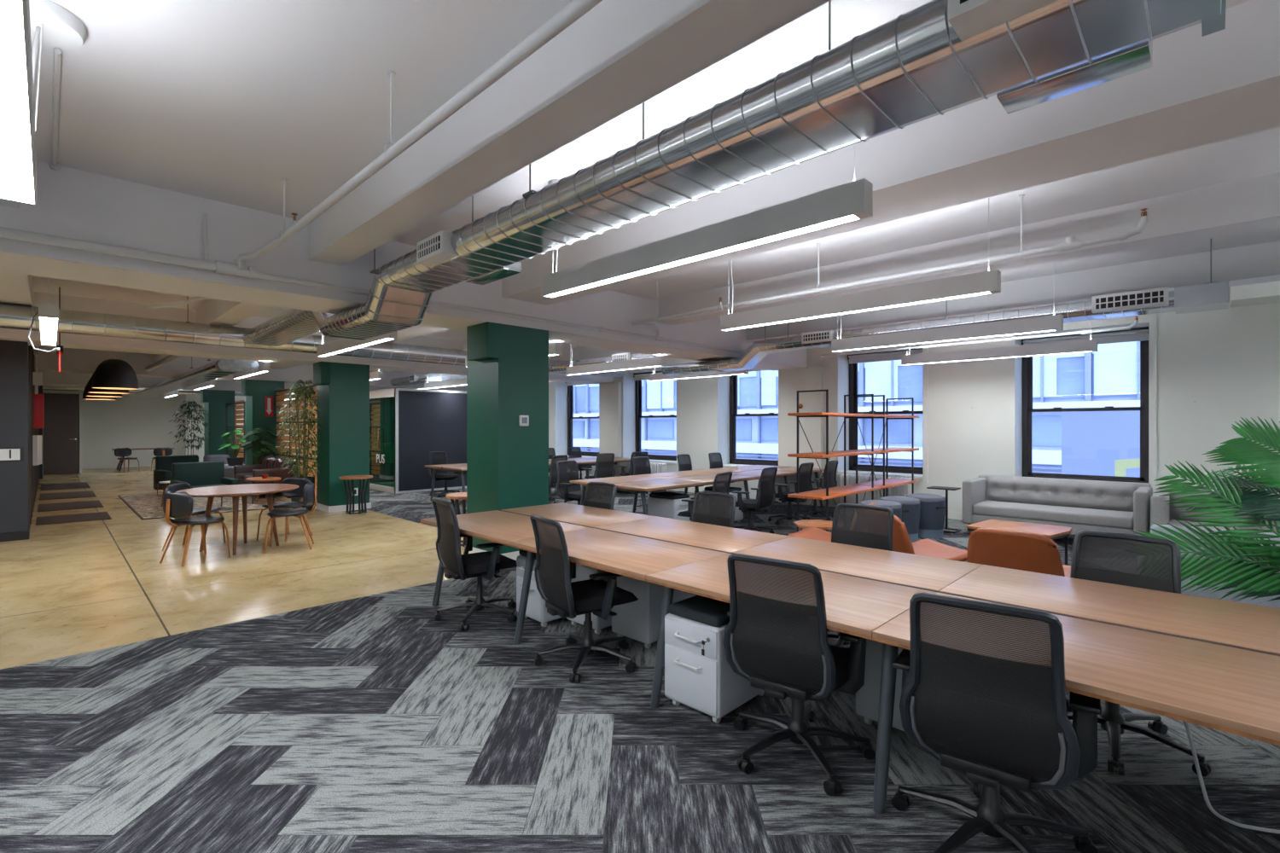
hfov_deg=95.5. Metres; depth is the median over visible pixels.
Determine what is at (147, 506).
area rug
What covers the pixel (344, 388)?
wall column
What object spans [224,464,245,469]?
cushion
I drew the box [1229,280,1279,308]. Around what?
air duct
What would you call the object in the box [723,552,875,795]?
chair
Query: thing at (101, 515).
floor mat
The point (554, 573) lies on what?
chair
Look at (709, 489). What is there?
seat cushion
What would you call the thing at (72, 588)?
floor
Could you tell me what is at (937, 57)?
air duct
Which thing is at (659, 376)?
lamp
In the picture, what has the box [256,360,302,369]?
ceiling beam
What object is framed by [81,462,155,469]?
baseboard
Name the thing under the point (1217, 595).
armchair
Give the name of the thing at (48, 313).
lamp
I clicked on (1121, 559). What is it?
chair
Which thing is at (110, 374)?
dome pendant
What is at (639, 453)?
chair
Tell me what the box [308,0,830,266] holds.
ceiling beam
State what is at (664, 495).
seat cushion
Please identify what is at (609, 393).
wall
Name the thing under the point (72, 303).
ceiling beam
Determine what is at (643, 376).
roller blind
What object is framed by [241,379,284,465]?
wall column
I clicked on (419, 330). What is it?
ceiling beam
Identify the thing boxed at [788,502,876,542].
lounge chair
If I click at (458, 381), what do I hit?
lamp
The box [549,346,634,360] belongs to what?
ceiling beam
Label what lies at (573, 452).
chair
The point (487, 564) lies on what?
chair
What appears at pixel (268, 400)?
fire extinguisher sign
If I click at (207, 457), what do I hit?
seat
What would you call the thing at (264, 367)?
lamp
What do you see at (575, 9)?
pipe
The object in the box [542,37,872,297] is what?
lamp
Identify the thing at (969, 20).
grille
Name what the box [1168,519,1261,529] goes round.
seat cushion
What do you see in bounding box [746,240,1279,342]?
ceiling beam
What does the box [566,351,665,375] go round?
lamp
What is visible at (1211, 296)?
air duct
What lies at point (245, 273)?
pipe
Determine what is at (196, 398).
wall
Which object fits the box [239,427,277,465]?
monstera plant
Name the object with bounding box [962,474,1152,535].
tufted sofa
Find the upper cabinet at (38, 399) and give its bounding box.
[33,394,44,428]
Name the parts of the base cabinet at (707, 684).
handle, handle, drawer, drawer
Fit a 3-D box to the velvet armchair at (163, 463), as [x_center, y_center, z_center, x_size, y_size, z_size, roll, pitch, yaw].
[-10.272,1.088,13.058,0.740,0.860,0.880,0,0,32]
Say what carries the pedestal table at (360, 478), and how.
on the floor at (72, 588)
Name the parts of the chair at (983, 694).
armrest, frame, armrest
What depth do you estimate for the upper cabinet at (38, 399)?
10.51 m
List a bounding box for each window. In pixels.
[567,385,599,456]
[635,371,676,460]
[729,374,778,465]
[849,348,922,474]
[1022,326,1148,482]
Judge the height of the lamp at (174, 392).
0.830 m
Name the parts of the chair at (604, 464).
armrest, frame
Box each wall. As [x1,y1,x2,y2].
[0,339,28,533]
[39,384,42,479]
[81,391,183,465]
[183,394,316,463]
[548,286,1279,512]
[599,382,621,477]
[778,366,823,506]
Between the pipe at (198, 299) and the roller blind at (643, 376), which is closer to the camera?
the pipe at (198, 299)
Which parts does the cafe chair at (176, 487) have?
leg, leg, leg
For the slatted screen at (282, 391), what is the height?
2.437 m
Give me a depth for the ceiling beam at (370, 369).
15.49 m
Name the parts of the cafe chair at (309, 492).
leg, leg, leg, leg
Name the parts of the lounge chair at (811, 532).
seat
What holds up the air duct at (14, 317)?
hanging from the ceiling at (222, 101)
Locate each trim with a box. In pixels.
[28,345,39,526]
[186,441,298,443]
[315,502,371,512]
[468,547,520,560]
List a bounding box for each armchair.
[154,454,197,494]
[1138,524,1279,608]
[1150,487,1276,533]
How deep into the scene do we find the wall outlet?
10.67 m
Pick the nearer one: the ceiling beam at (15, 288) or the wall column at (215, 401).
the ceiling beam at (15, 288)
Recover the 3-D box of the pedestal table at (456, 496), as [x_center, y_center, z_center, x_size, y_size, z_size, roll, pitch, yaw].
[-2.229,1.201,7.519,0.536,0.653,0.536,0,0,27]
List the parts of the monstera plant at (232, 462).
stem, pot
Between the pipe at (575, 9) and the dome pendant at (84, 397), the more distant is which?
the dome pendant at (84, 397)
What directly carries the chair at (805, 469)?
on the floor at (389, 790)
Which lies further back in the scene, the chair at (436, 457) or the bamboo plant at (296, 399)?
the chair at (436, 457)
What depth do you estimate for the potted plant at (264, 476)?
11.55 m
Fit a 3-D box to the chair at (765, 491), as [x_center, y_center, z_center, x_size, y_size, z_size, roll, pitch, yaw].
[1.545,1.041,8.162,0.679,0.968,0.655,0,0,40]
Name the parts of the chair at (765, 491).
armrest, seat, frame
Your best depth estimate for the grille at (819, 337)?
8.34 m
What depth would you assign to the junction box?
10.08 m
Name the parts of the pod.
frame, felt panel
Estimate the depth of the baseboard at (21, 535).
7.77 m
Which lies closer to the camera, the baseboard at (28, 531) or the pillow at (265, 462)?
the baseboard at (28, 531)
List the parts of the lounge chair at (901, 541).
backrest, seat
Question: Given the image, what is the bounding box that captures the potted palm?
[1130,416,1279,601]
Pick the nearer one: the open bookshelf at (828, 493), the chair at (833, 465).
the open bookshelf at (828, 493)
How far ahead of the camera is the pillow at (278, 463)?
12.69 m
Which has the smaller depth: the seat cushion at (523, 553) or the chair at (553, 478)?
the seat cushion at (523, 553)
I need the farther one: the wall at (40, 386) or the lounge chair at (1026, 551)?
the wall at (40, 386)
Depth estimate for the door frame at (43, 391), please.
18.80 m
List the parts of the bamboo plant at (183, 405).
stem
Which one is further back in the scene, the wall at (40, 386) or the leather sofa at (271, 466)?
the wall at (40, 386)
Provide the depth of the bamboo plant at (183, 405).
17.42 m
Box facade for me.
[573,341,1140,473]
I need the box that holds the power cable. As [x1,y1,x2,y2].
[1183,721,1279,834]
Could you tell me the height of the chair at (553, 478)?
0.968 m
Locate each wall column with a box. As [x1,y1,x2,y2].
[200,389,234,458]
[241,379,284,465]
[313,361,369,506]
[466,321,548,554]
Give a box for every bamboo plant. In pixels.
[169,401,211,454]
[273,379,324,511]
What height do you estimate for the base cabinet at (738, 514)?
0.554 m
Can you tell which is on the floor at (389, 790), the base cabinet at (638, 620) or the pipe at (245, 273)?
the base cabinet at (638, 620)
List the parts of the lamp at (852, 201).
power cord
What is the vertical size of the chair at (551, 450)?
0.968 m
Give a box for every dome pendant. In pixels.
[82,384,116,400]
[85,378,122,397]
[87,373,129,394]
[91,351,138,389]
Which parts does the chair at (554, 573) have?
frame, armrest, seat, armrest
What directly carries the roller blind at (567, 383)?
attached to the wall at (1226, 362)
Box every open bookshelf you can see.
[787,389,880,531]
[849,395,919,503]
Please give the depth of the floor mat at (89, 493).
12.85 m
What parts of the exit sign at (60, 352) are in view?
panel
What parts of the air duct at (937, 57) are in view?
hanger rod, hanger rod, hanger rod, hanger rod, hanger rod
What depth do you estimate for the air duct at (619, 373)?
13.48 m
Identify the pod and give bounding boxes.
[369,388,466,494]
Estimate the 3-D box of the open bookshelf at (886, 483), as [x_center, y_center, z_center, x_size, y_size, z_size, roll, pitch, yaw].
[3.935,0.526,9.312,0.486,2.000,1.580,0,0,45]
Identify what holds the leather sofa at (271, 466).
on the area rug at (147, 506)
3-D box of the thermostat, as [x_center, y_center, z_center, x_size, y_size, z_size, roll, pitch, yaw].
[-1.337,-0.068,6.698,0.024,0.125,0.124,0,0,45]
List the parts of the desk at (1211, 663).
leg, leg, leg, leg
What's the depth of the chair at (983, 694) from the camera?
1.90 m
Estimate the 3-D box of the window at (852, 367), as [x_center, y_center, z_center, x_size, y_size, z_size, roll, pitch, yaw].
[4.654,-0.280,10.814,1.520,2.260,0.150,0,0,45]
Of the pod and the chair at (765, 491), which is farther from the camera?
the pod
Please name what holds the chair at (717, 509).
on the floor at (389, 790)
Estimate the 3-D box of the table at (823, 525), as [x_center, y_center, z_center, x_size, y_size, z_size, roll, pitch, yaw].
[1.980,1.302,6.466,0.499,0.452,0.499,0,0,45]
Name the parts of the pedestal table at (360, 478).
leg, leg, leg, leg, leg, leg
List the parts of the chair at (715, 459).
frame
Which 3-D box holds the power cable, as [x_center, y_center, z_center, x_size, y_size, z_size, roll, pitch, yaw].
[2.634,1.195,2.151,1.236,0.661,0.372,0,0,19]
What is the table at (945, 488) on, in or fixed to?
on the floor at (389, 790)
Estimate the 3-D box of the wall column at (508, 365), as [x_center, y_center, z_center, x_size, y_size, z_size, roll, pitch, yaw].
[-1.629,0.190,6.908,0.692,2.680,0.830,0,0,45]
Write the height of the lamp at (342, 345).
0.830 m
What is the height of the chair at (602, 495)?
0.968 m
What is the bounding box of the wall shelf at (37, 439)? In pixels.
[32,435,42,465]
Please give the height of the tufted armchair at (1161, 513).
0.802 m
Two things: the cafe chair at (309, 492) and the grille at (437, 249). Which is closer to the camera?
the grille at (437, 249)
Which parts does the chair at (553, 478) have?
frame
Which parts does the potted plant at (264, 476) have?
pot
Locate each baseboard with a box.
[0,531,27,541]
[27,526,29,539]
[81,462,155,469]
[548,473,962,520]
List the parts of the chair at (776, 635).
frame, seat, armrest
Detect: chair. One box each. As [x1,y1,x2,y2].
[114,448,139,472]
[151,448,172,471]
[153,469,168,489]
[159,490,231,566]
[161,482,226,551]
[256,477,313,541]
[263,482,317,553]
[429,451,460,497]
[431,497,517,631]
[530,513,638,683]
[548,448,555,472]
[548,454,567,503]
[556,460,581,505]
[567,447,593,479]
[582,453,615,479]
[582,482,616,510]
[618,451,648,495]
[632,456,661,510]
[676,453,703,505]
[677,471,732,520]
[691,491,736,595]
[708,453,733,482]
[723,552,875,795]
[731,466,777,534]
[768,462,814,525]
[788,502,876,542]
[794,460,837,520]
[826,502,893,646]
[891,592,1102,852]
[892,514,967,561]
[967,527,1070,577]
[1065,530,1210,776]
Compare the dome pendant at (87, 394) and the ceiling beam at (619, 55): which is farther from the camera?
the dome pendant at (87, 394)
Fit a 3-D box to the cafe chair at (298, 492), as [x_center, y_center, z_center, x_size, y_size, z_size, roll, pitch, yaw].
[-4.851,1.126,7.997,0.516,0.812,0.548,0,0,13]
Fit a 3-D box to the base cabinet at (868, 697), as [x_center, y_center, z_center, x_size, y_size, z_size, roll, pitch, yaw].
[1.431,1.248,3.054,0.370,0.554,0.563,0,0,45]
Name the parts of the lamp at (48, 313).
loose cord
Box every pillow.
[261,454,273,469]
[267,455,279,469]
[274,456,290,468]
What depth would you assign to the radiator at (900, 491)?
10.38 m
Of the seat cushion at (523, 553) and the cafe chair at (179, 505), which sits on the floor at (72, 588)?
the cafe chair at (179, 505)
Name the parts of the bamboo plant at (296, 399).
stem, stem, pot, stem, stem, stem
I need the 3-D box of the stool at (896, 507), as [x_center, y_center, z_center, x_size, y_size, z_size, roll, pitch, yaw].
[3.068,1.242,7.431,0.510,0.568,0.510,0,0,-13]
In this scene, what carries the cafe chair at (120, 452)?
on the floor at (72, 588)
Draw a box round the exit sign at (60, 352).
[56,286,63,372]
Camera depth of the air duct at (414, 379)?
15.18 m
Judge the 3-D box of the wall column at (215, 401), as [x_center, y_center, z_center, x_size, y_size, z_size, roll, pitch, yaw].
[-13.569,0.190,18.641,0.692,2.680,0.830,0,0,45]
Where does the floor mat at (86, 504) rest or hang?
on the floor at (72, 588)
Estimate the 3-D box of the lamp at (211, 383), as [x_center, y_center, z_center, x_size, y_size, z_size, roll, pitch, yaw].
[-10.989,-1.385,14.641,2.432,0.830,0.110,0,0,45]
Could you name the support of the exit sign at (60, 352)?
hanging from the ceiling at (222, 101)
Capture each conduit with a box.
[48,47,61,170]
[203,213,207,261]
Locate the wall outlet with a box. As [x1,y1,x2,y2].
[354,488,357,495]
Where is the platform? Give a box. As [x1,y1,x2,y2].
[224,464,245,478]
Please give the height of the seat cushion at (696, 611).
0.055 m
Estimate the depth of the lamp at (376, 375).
11.79 m
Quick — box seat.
[203,454,229,464]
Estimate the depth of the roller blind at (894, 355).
10.81 m
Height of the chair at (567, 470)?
0.968 m
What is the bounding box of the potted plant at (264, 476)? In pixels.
[261,473,269,478]
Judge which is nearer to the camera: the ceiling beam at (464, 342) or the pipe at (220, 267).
the pipe at (220, 267)
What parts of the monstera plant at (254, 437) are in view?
stem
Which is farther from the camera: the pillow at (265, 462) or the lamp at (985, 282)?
the pillow at (265, 462)
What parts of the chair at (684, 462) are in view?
frame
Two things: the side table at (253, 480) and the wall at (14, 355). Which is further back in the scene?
the side table at (253, 480)
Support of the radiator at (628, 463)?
on the floor at (389, 790)
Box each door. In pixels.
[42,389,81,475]
[43,393,79,475]
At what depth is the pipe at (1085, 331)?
8.51 m
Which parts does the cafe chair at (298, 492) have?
leg, leg, leg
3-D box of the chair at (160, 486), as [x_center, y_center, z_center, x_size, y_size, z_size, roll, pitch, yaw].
[-11.595,1.274,14.310,0.606,0.505,0.606,0,0,45]
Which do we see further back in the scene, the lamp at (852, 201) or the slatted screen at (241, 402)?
the slatted screen at (241, 402)
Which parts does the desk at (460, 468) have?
leg, leg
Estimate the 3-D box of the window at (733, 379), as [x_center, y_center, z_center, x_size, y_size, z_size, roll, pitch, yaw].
[2.653,-0.280,12.780,1.550,2.260,0.150,0,0,45]
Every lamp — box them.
[0,0,86,204]
[27,302,60,352]
[163,389,178,397]
[192,379,215,389]
[232,361,269,378]
[316,331,396,357]
[369,371,382,380]
[424,372,466,389]
[465,341,562,366]
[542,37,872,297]
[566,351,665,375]
[649,366,748,381]
[721,197,1000,331]
[831,263,1063,352]
[901,320,1097,365]
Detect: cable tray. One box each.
[453,462,616,474]
[616,475,788,494]
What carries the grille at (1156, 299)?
attached to the air duct at (1211, 296)
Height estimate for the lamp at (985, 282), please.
0.830 m
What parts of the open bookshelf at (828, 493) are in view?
frame, shelf, shelf, shelf, frame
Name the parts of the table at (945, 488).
post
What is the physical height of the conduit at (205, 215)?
0.370 m
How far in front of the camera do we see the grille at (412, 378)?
15.46 m
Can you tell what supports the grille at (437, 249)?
attached to the air duct at (937, 57)
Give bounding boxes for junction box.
[32,356,41,394]
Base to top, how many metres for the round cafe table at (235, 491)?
0.755 m
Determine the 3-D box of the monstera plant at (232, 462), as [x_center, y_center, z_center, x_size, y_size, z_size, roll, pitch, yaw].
[-10.963,0.550,15.808,0.834,1.041,0.728,0,0,-23]
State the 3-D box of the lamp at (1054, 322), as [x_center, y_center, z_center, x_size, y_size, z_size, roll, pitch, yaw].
[3.364,-1.385,6.676,2.432,0.830,0.110,0,0,45]
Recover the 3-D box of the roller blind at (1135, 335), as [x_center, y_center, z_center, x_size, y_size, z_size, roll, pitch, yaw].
[6.626,-1.310,8.708,1.527,0.190,0.090,0,0,45]
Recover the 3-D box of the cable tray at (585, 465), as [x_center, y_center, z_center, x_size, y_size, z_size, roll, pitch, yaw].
[-2.158,0.905,13.127,0.220,0.090,4.300,0,0,44]
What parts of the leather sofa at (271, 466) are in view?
arm, arm, backrest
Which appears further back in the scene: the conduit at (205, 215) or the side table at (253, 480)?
the side table at (253, 480)
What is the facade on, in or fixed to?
on the street
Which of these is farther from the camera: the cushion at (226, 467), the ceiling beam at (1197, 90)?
the cushion at (226, 467)
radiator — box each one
[626,461,668,490]
[839,474,911,504]
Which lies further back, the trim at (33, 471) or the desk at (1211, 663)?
the trim at (33, 471)
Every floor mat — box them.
[35,512,111,525]
[37,500,103,511]
[39,490,96,500]
[40,482,90,490]
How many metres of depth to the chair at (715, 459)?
12.38 m
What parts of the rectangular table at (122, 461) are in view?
leg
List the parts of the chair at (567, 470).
armrest, seat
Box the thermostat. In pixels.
[518,415,529,425]
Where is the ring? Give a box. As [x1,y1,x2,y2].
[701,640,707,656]
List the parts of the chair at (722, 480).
seat, armrest, frame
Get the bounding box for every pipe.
[0,226,256,279]
[136,354,180,377]
[146,296,209,309]
[234,0,602,269]
[237,268,744,353]
[631,194,1147,337]
[820,315,1138,357]
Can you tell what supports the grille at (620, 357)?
attached to the air duct at (560, 367)
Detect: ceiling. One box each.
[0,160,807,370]
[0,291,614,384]
[30,0,1279,349]
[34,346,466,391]
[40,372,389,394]
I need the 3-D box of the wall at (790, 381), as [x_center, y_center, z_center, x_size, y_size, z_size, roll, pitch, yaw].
[3.163,0.190,11.473,0.930,2.680,0.100,0,0,45]
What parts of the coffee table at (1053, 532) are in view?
leg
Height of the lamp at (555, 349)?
0.830 m
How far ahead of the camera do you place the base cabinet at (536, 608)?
4.45 m
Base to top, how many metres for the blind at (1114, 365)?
2.550 m
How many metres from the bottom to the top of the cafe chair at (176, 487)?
0.812 m
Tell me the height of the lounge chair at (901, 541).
0.797 m
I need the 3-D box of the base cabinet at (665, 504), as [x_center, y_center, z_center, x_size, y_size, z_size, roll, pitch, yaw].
[0.437,1.248,8.403,0.563,0.554,0.370,0,0,45]
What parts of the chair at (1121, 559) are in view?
frame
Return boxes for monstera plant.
[218,427,245,466]
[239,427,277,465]
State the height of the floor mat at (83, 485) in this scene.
0.010 m
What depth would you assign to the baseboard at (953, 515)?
11.14 m
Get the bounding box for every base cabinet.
[516,549,561,627]
[566,564,611,634]
[611,576,695,648]
[647,491,691,521]
[664,594,764,723]
[704,486,743,523]
[855,639,904,731]
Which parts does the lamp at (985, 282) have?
power cord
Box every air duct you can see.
[0,296,590,375]
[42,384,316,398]
[135,356,259,396]
[242,0,1226,346]
[389,372,466,385]
[548,345,660,372]
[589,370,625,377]
[661,238,1228,375]
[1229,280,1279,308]
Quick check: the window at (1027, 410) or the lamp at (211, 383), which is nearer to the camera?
the window at (1027, 410)
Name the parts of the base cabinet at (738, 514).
drawer, drawer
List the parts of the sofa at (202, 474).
arm, backrest, seat, arm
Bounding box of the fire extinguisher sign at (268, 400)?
[264,396,273,416]
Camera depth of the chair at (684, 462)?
11.63 m
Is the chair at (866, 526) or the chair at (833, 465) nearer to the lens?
the chair at (866, 526)
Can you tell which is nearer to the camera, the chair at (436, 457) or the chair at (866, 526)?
the chair at (866, 526)
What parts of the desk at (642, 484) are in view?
leg, leg, leg, leg, leg, leg, leg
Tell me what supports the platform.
on the floor at (72, 588)
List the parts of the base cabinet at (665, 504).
drawer, drawer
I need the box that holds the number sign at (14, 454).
[0,447,24,462]
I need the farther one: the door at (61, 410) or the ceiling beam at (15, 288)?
the door at (61, 410)
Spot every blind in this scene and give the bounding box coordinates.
[565,382,587,385]
[573,341,1137,408]
[633,372,662,380]
[748,367,767,372]
[847,349,922,363]
[1021,329,1148,345]
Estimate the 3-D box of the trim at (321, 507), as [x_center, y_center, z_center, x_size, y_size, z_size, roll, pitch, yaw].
[-5.540,1.478,10.849,0.730,0.105,0.730,0,0,45]
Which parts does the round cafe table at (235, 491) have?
leg, leg, leg, leg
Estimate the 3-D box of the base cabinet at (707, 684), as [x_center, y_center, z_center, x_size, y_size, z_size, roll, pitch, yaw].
[0.427,1.248,3.223,0.370,0.554,0.563,0,0,44]
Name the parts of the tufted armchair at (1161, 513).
arm, arm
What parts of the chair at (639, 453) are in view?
armrest, frame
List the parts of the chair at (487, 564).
frame, armrest, seat, armrest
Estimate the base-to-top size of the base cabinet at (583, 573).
0.554 m
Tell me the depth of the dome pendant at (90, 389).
11.02 m
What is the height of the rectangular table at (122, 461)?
0.755 m
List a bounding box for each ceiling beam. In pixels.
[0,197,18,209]
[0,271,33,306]
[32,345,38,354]
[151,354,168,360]
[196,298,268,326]
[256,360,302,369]
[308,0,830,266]
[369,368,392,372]
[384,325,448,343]
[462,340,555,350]
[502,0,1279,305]
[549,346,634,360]
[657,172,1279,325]
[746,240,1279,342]
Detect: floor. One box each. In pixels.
[0,461,1279,852]
[0,466,465,669]
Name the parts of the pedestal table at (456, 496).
leg, leg, leg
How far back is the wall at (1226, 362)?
9.11 m
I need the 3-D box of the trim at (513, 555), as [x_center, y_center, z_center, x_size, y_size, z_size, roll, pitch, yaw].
[-1.581,1.478,6.958,0.730,0.105,0.730,0,0,45]
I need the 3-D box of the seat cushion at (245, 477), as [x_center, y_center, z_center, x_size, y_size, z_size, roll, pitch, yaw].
[-8.211,1.134,12.689,0.800,0.130,0.610,0,0,44]
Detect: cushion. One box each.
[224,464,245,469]
[235,472,252,480]
[243,475,252,482]
[518,549,536,559]
[649,491,689,500]
[668,594,730,627]
[704,486,741,492]
[972,500,1133,529]
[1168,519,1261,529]
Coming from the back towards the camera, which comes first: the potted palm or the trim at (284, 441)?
the trim at (284, 441)
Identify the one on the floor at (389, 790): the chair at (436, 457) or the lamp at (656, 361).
the chair at (436, 457)
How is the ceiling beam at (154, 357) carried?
attached to the ceiling at (222, 101)
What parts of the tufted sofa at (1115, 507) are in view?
arm, backrest, arm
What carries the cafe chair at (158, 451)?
on the floor at (72, 588)
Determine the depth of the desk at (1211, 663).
2.65 m
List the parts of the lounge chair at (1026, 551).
seat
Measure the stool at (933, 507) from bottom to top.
0.568 m
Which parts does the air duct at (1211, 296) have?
hanger rod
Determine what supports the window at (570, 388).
attached to the wall at (1226, 362)
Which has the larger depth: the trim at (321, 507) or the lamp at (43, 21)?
the trim at (321, 507)
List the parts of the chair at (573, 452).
frame, seat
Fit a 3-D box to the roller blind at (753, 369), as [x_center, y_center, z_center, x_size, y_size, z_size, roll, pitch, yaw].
[2.569,-1.310,12.694,1.522,0.190,0.090,0,0,45]
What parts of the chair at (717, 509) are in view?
frame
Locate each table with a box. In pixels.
[111,448,174,471]
[158,480,170,506]
[175,483,299,555]
[245,477,280,504]
[339,475,372,514]
[445,492,466,546]
[792,519,832,529]
[926,486,960,533]
[966,519,1071,565]
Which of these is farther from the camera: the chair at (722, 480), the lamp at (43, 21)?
the chair at (722, 480)
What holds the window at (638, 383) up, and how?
attached to the wall at (1226, 362)
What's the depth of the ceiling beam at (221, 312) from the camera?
7.85 m
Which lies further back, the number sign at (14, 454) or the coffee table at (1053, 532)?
the number sign at (14, 454)
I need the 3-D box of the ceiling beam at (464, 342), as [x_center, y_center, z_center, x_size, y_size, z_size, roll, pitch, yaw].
[-1.889,-1.645,10.640,4.810,0.310,0.330,0,0,45]
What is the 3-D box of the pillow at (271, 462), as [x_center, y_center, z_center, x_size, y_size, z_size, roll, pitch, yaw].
[-8.283,0.889,13.186,0.536,0.437,0.227,0,0,44]
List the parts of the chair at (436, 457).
armrest, frame, seat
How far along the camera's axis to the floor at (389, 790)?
2.65 m
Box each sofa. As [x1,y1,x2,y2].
[169,461,238,506]
[233,454,298,499]
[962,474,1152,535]
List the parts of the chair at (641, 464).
frame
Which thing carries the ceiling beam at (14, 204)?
attached to the ceiling at (222, 101)
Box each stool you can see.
[859,500,901,519]
[878,496,920,542]
[905,494,945,538]
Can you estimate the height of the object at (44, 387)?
0.669 m
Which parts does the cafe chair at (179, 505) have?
leg, leg, leg, leg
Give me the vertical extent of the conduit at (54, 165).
0.057 m
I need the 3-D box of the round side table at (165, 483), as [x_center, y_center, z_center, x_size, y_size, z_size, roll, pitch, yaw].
[-8.901,1.284,11.130,0.477,0.472,0.477,0,0,45]
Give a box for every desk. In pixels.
[420,502,1279,814]
[424,457,630,507]
[569,465,824,523]
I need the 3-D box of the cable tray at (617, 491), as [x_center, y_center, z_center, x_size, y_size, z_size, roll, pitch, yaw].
[1.258,0.905,9.741,0.220,0.090,4.340,0,0,44]
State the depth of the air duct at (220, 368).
11.58 m
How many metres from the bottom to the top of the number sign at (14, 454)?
0.190 m
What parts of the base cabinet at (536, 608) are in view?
drawer, drawer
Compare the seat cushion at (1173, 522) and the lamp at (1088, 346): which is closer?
the seat cushion at (1173, 522)
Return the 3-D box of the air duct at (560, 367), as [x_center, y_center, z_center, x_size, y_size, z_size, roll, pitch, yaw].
[-0.749,-1.467,11.221,3.002,0.663,0.352,0,0,45]
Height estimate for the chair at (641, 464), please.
0.968 m
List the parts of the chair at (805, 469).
armrest, seat, frame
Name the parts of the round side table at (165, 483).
leg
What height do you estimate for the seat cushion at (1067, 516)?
0.140 m
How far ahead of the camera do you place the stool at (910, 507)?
7.62 m
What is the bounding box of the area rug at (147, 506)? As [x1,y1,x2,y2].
[117,492,285,519]
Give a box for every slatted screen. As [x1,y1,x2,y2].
[226,400,245,464]
[275,384,316,494]
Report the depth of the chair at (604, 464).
12.21 m
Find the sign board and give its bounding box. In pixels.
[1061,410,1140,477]
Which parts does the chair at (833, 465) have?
frame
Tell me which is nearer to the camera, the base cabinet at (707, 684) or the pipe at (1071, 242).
the base cabinet at (707, 684)
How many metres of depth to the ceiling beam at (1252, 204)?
5.11 m
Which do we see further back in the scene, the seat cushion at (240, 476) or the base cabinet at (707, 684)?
the seat cushion at (240, 476)
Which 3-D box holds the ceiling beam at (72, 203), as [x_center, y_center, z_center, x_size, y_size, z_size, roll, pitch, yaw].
[-1.760,-1.475,6.812,0.740,0.650,13.650,0,0,45]
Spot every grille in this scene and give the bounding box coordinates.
[409,374,416,382]
[416,230,458,266]
[611,352,629,361]
[801,330,834,343]
[948,0,1058,40]
[1091,287,1169,314]
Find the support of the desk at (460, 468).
on the floor at (389, 790)
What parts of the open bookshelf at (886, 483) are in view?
frame, shelf, shelf, frame, shelf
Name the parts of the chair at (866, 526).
frame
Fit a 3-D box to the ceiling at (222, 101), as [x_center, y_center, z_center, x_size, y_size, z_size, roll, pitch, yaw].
[-5.968,-1.950,11.333,34.200,0.300,14.600,0,0,45]
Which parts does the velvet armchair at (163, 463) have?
arm, backrest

